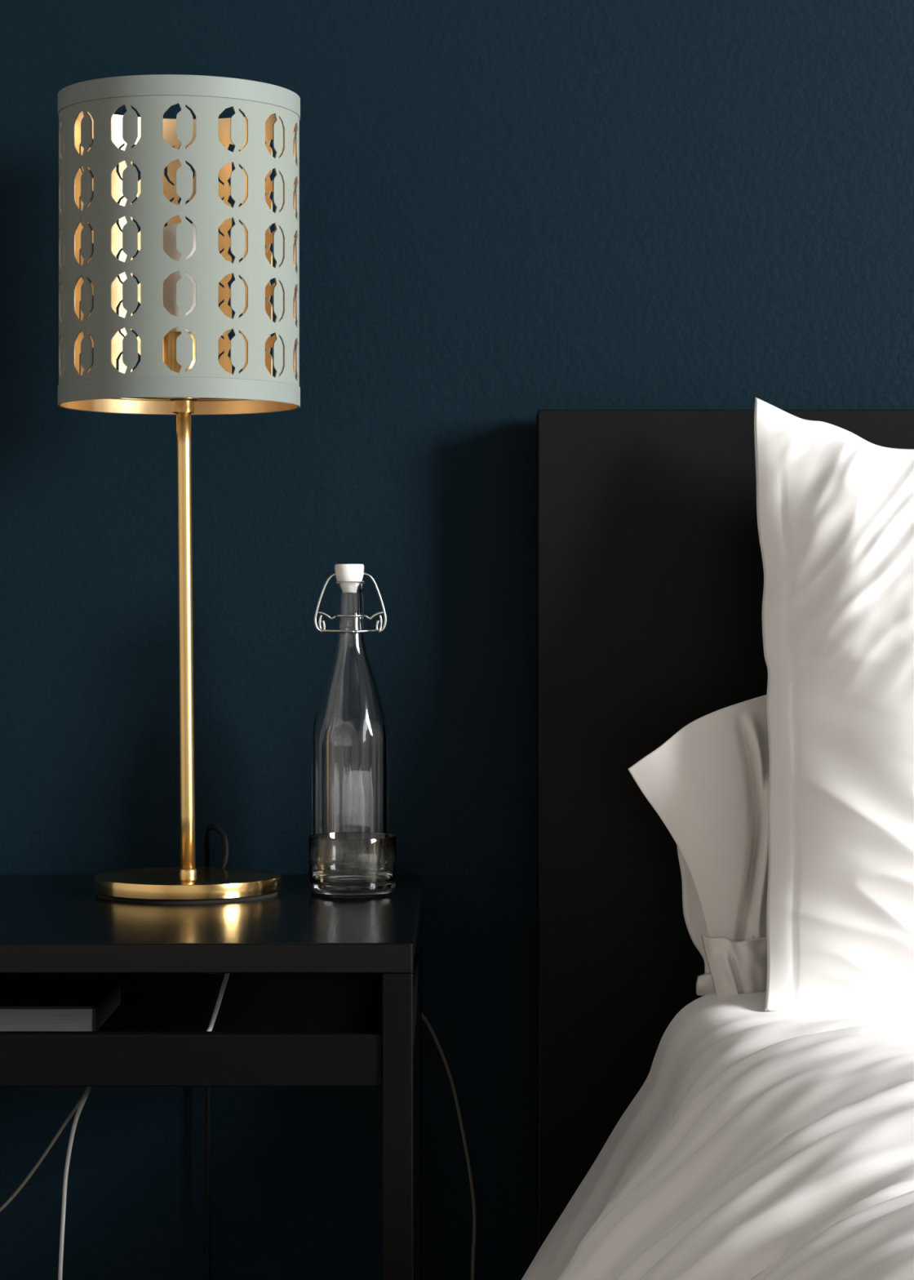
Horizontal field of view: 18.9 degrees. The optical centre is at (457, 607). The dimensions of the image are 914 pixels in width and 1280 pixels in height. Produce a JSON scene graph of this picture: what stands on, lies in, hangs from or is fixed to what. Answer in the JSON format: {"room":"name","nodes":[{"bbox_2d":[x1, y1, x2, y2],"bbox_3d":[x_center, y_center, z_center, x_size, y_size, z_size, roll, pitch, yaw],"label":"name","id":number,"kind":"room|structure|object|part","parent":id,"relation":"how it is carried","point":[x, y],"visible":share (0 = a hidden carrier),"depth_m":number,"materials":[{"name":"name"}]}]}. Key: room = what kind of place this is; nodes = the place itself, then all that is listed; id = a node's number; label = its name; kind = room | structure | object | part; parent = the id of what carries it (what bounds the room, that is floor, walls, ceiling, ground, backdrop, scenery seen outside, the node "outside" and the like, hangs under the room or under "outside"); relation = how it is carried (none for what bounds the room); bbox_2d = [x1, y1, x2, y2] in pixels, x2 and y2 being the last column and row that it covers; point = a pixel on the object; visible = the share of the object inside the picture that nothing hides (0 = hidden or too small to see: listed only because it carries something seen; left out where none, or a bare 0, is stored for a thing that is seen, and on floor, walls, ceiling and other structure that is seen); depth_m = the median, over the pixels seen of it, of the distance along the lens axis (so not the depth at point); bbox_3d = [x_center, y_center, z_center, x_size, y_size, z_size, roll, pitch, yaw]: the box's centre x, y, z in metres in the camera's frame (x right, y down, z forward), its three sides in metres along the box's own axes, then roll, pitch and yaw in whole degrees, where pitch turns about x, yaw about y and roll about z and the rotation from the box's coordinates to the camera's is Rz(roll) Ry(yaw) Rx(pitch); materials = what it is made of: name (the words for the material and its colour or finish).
{"room":"bedroom","nodes":[
{"label":"bedroom","id":0,"kind":"room"},
{"bbox_2d":[0,0,913,1279],"bbox_3d":[0.275,-0.470,2.430,4.550,2.600,0.100,0,0,0],"label":"wall","id":1,"kind":"structure","parent":0,"point":[510,211],"depth_m":2.38,"materials":[{"name":"blue paint"}]},
{"bbox_2d":[422,1013,476,1279],"bbox_3d":[-0.070,0.573,2.365,0.175,0.505,0.010,0,0,-4],"label":"power cable","id":2,"kind":"object","parent":1,"relation":"attached to","point":[428,1024],"visible":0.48,"depth_m":2.37,"materials":[{"name":"brown plastic"}]},
{"bbox_3d":[0.275,0.880,0.090,4.550,0.100,4.780,0,0,0],"label":"floor","id":3,"kind":"structure","parent":0,"visible":0},
{"bbox_2d":[0,874,422,1279],"bbox_3d":[-0.310,0.529,2.111,0.560,0.601,0.482,0,0,0],"label":"bedside table","id":4,"kind":"object","parent":3,"relation":"on","point":[321,990],"visible":0.99,"depth_m":1.87,"materials":[{"name":"black paint"}]},
{"bbox_2d":[0,1086,87,1212],"bbox_3d":[-0.366,0.573,2.277,0.146,0.474,0.171,0,0,0],"label":"power cable","id":5,"kind":"object","parent":4,"relation":"hanging from","point":[77,1106],"visible":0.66,"depth_m":2.20,"materials":[{"name":"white plastic"}]},
{"bbox_2d":[0,977,120,1031],"bbox_3d":[-0.336,0.299,2.055,0.150,0.021,0.150,0,0,0],"label":"book","id":6,"kind":"object","parent":4,"relation":"on","point":[26,1004],"visible":0.8,"depth_m":2.01,"materials":[{"name":"black paper"}]},
{"bbox_2d":[57,1086,91,1279],"bbox_3d":[-0.291,0.533,2.259,0.024,0.394,0.206,0,0,8],"label":"power cable","id":7,"kind":"object","parent":4,"relation":"hanging from","point":[88,1089],"visible":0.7,"depth_m":2.16,"materials":[{"name":"grey plastic"}]},
{"bbox_2d":[57,74,300,1279],"bbox_3d":[-0.235,0.207,2.214,0.193,1.227,0.248,0,0,-30],"label":"table lamp","id":8,"kind":"object","parent":4,"relation":"on","point":[179,322],"visible":0.99,"depth_m":2.12,"materials":[{"name":"white metal"}]},
{"bbox_3d":[-0.222,-0.284,2.190,0.191,0.246,0.191,0,0,0],"label":"lamp shade","id":9,"kind":"part","parent":8,"relation":"part of","materials":[{"name":"grey metal"}]},
{"bbox_3d":[-0.218,-0.259,2.190,0.060,0.096,0.060,0,0,0],"label":"bulb","id":10,"kind":"part","parent":8,"relation":"part of","materials":[{"name":"white glass"}]},
{"bbox_3d":[-0.206,0.500,2.311,0.014,0.640,0.117,0,0,-13],"label":"cord","id":11,"kind":"part","parent":8,"relation":"part of","materials":[{"name":"black plastic"}]},
{"bbox_2d":[0,973,382,1031],"bbox_3d":[-0.310,0.315,2.118,0.552,0.012,0.460,0,0,0],"label":"shelf","id":12,"kind":"object","parent":4,"relation":"attached to","point":[149,1002],"depth_m":2.15,"materials":[{"name":"black wood"}]},
{"bbox_2d":[0,1031,382,1086],"bbox_3d":[-0.310,0.309,1.881,0.518,0.036,0.015,0,0,0],"label":"shelf","id":13,"kind":"object","parent":4,"relation":"attached to","point":[27,1058],"depth_m":1.87,"materials":[{"name":"black wood"}]},
{"bbox_2d":[206,973,229,1031],"bbox_3d":[-0.175,0.282,1.953,0.014,0.047,0.069,0,0,8],"label":"charging cable","id":14,"kind":"object","parent":4,"relation":"on","point":[218,1003],"visible":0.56,"depth_m":1.95,"materials":[{"name":"grey plastic"}]},
{"bbox_2d":[311,564,389,834],"bbox_3d":[-0.088,0.097,2.272,0.065,0.265,0.065,0,0,0],"label":"bottle","id":15,"kind":"object","parent":4,"relation":"on","point":[350,735],"visible":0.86,"depth_m":2.25,"materials":[{"name":"clear glass"}]},
{"bbox_2d":[308,832,396,896],"bbox_3d":[-0.084,0.206,2.199,0.071,0.045,0.071,0,0,0],"label":"tumbler","id":16,"kind":"object","parent":4,"relation":"on","point":[340,864],"visible":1,"depth_m":2.17,"materials":[{"name":"clear glass"}]},
{"bbox_3d":[-0.041,0.540,1.881,0.021,0.580,0.020,0,0,0],"label":"leg","id":17,"kind":"part","parent":4,"relation":"part of","materials":[{"name":"black wood"}]},
{"bbox_3d":[-0.038,0.311,2.111,0.012,0.033,0.440,0,0,0],"label":"rail","id":18,"kind":"part","parent":4,"relation":"part of","materials":[{"name":"black wood"}]},
{"bbox_3d":[-0.041,0.540,2.342,0.021,0.580,0.020,0,0,0],"label":"leg","id":19,"kind":"part","parent":4,"relation":"part of","materials":[{"name":"black wood"}]},
{"bbox_2d":[536,409,913,1253],"bbox_3d":[0.928,0.332,1.317,1.720,0.997,2.095,0,0,0],"label":"headboard","id":20,"kind":"object","parent":3,"relation":"on","point":[650,571],"visible":0.44,"depth_m":2.31,"materials":[{"name":"black wood"}]},
{"bbox_2d":[521,991,913,1279],"bbox_3d":[0.881,0.505,1.133,1.835,0.469,2.040,0,0,0],"label":"duvet","id":21,"kind":"object","parent":20,"relation":"on","point":[756,1143],"visible":0.94,"depth_m":1.75,"materials":[{"name":"white fabric"}]},
{"bbox_2d":[754,397,913,1011],"bbox_3d":[0.548,0.068,2.122,0.637,0.478,0.228,0,0,0],"label":"pillow","id":22,"kind":"object","parent":21,"relation":"on","point":[835,506],"visible":0.99,"depth_m":2.09,"materials":[{"name":"white fabric"}]},
{"bbox_3d":[0.936,0.440,1.308,1.445,0.180,1.975,0,0,0],"label":"mattress","id":23,"kind":"object","parent":20,"relation":"on","visible":0},
{"bbox_2d":[628,694,768,995],"bbox_3d":[0.432,0.193,2.208,0.588,0.268,0.150,0,0,-9],"label":"pillow","id":24,"kind":"object","parent":23,"relation":"on","point":[708,784],"visible":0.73,"depth_m":2.17,"materials":[{"name":"white fabric"}]},
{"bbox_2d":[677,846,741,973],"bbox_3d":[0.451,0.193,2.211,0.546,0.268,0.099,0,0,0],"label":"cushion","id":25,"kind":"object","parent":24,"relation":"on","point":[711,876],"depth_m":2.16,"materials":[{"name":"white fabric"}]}
]}

